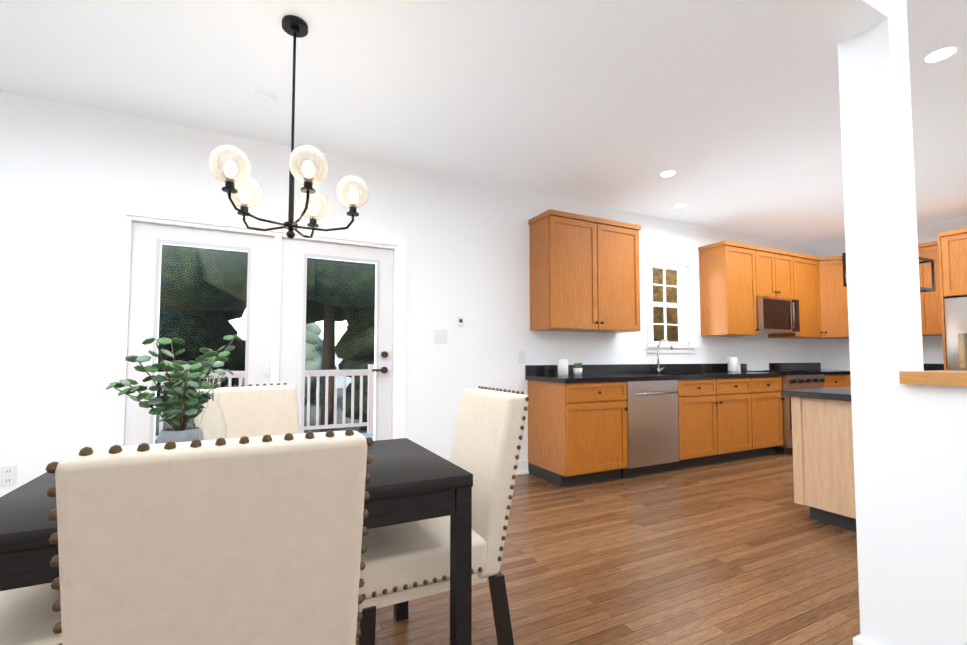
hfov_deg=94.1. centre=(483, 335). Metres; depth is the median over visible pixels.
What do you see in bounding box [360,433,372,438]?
deck
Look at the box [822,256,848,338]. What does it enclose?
upper cabinet
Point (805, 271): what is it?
upper cabinet
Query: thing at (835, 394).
island countertop
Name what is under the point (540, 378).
countertop
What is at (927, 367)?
backsplash
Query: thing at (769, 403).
base cabinet
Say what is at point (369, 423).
deck railing
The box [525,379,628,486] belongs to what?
base cabinet
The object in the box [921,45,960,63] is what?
recessed light
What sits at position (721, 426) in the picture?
base cabinet
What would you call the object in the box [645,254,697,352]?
kitchen window
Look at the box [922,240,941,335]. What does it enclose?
upper cabinet
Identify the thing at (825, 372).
countertop
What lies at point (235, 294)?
trees
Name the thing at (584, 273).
upper cabinet
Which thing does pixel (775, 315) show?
microwave
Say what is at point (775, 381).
base cabinet
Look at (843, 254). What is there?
pendant light
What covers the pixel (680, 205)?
recessed light
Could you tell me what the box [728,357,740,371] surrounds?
jar
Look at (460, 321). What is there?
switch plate
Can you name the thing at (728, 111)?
ceiling
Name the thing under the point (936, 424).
wall
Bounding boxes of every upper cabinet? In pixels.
[528,209,640,332]
[698,240,761,335]
[762,248,781,297]
[768,252,821,338]
[778,252,793,298]
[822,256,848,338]
[918,244,925,335]
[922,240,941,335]
[938,228,966,369]
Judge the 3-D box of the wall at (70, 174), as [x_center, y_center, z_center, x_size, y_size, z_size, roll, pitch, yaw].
[-0.424,-0.071,4.046,12.220,2.740,0.160,1,-3,-27]
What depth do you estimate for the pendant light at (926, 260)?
3.51 m
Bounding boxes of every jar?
[558,359,567,375]
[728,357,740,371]
[741,364,746,371]
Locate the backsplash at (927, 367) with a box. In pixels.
[923,364,943,370]
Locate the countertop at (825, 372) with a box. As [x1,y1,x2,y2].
[810,371,844,374]
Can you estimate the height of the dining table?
0.750 m
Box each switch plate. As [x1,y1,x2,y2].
[434,330,446,342]
[458,317,462,325]
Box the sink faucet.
[656,339,672,372]
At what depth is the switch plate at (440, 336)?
3.97 m
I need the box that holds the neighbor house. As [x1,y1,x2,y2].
[335,353,351,387]
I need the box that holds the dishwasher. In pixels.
[621,380,678,477]
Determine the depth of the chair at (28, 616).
1.08 m
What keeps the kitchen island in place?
on the floor
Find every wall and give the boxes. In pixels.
[0,90,818,496]
[815,218,966,369]
[904,384,966,644]
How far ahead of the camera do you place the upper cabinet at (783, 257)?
5.75 m
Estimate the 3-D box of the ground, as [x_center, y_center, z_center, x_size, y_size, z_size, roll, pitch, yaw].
[-7.355,3.147,22.809,70.000,0.100,39.840,1,-3,-27]
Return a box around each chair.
[0,583,61,644]
[46,429,372,644]
[192,383,299,439]
[358,386,528,644]
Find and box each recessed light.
[659,170,676,176]
[673,203,687,207]
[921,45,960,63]
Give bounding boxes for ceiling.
[0,0,966,246]
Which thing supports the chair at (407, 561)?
on the floor
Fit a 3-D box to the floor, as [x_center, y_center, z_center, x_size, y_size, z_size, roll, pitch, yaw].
[2.921,1.241,1.539,16.020,0.120,7.520,1,-3,-27]
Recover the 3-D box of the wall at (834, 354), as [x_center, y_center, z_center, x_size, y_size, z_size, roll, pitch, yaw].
[6.651,-0.103,3.380,0.160,2.740,7.360,1,-3,-27]
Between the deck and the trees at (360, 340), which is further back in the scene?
the trees at (360, 340)
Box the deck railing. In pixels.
[155,364,373,439]
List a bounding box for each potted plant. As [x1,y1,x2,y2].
[106,334,241,443]
[573,363,582,375]
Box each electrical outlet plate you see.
[0,465,16,485]
[519,351,524,362]
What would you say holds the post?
on the floor
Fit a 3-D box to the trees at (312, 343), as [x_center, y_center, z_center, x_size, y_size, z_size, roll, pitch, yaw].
[-9.202,0.200,20.776,4.777,5.693,5.168,1,-3,-27]
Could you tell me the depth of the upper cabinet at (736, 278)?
5.35 m
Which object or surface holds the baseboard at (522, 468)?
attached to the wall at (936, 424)
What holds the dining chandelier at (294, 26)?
hanging from the ceiling
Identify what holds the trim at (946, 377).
on the wall at (936, 424)
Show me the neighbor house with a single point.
(339, 378)
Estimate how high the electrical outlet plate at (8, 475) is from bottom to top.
0.115 m
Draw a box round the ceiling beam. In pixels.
[760,0,907,44]
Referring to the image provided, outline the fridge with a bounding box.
[944,297,966,370]
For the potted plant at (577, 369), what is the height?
0.125 m
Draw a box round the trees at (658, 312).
[359,268,677,430]
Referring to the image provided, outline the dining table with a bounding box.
[0,438,472,644]
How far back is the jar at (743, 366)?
5.41 m
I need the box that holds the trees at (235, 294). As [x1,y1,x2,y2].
[160,245,374,431]
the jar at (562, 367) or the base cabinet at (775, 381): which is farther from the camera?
the base cabinet at (775, 381)
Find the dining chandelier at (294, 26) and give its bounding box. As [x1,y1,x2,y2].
[209,15,368,238]
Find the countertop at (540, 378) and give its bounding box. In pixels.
[525,375,680,382]
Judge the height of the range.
0.938 m
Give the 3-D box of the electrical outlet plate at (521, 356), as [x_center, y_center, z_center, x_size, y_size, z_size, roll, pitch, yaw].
[0.370,0.205,4.335,0.070,0.115,0.008,1,-3,-27]
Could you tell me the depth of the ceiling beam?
1.54 m
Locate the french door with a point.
(276, 289)
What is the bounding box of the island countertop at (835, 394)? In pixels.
[781,386,850,401]
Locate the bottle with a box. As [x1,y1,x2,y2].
[198,373,226,440]
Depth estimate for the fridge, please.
4.76 m
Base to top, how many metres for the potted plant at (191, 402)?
0.433 m
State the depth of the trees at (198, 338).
9.62 m
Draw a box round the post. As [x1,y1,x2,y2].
[838,18,923,644]
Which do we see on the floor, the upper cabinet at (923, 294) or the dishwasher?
the dishwasher
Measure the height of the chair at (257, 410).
0.980 m
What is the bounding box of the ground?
[155,388,366,443]
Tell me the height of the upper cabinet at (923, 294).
1.070 m
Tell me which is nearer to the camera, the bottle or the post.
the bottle
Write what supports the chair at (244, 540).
on the floor
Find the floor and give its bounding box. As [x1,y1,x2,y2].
[356,453,859,644]
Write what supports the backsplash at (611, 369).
attached to the wall at (70, 174)
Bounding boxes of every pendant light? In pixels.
[842,253,846,286]
[918,256,934,292]
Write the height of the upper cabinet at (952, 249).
2.460 m
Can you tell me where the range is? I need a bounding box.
[747,370,825,453]
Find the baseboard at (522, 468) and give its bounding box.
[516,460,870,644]
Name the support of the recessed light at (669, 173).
in the ceiling
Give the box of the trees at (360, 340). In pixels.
[334,307,374,419]
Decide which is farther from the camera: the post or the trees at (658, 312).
the trees at (658, 312)
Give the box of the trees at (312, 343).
[242,322,336,400]
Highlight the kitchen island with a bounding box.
[791,398,856,531]
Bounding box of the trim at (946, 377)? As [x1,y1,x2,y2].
[899,370,966,385]
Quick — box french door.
[101,201,406,447]
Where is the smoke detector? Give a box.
[254,91,276,107]
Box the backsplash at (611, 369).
[525,363,820,380]
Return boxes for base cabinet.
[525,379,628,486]
[673,391,756,468]
[713,387,783,455]
[769,372,848,390]
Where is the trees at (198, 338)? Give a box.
[157,305,245,406]
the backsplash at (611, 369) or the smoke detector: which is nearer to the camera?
the smoke detector
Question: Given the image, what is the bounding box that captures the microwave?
[756,296,799,333]

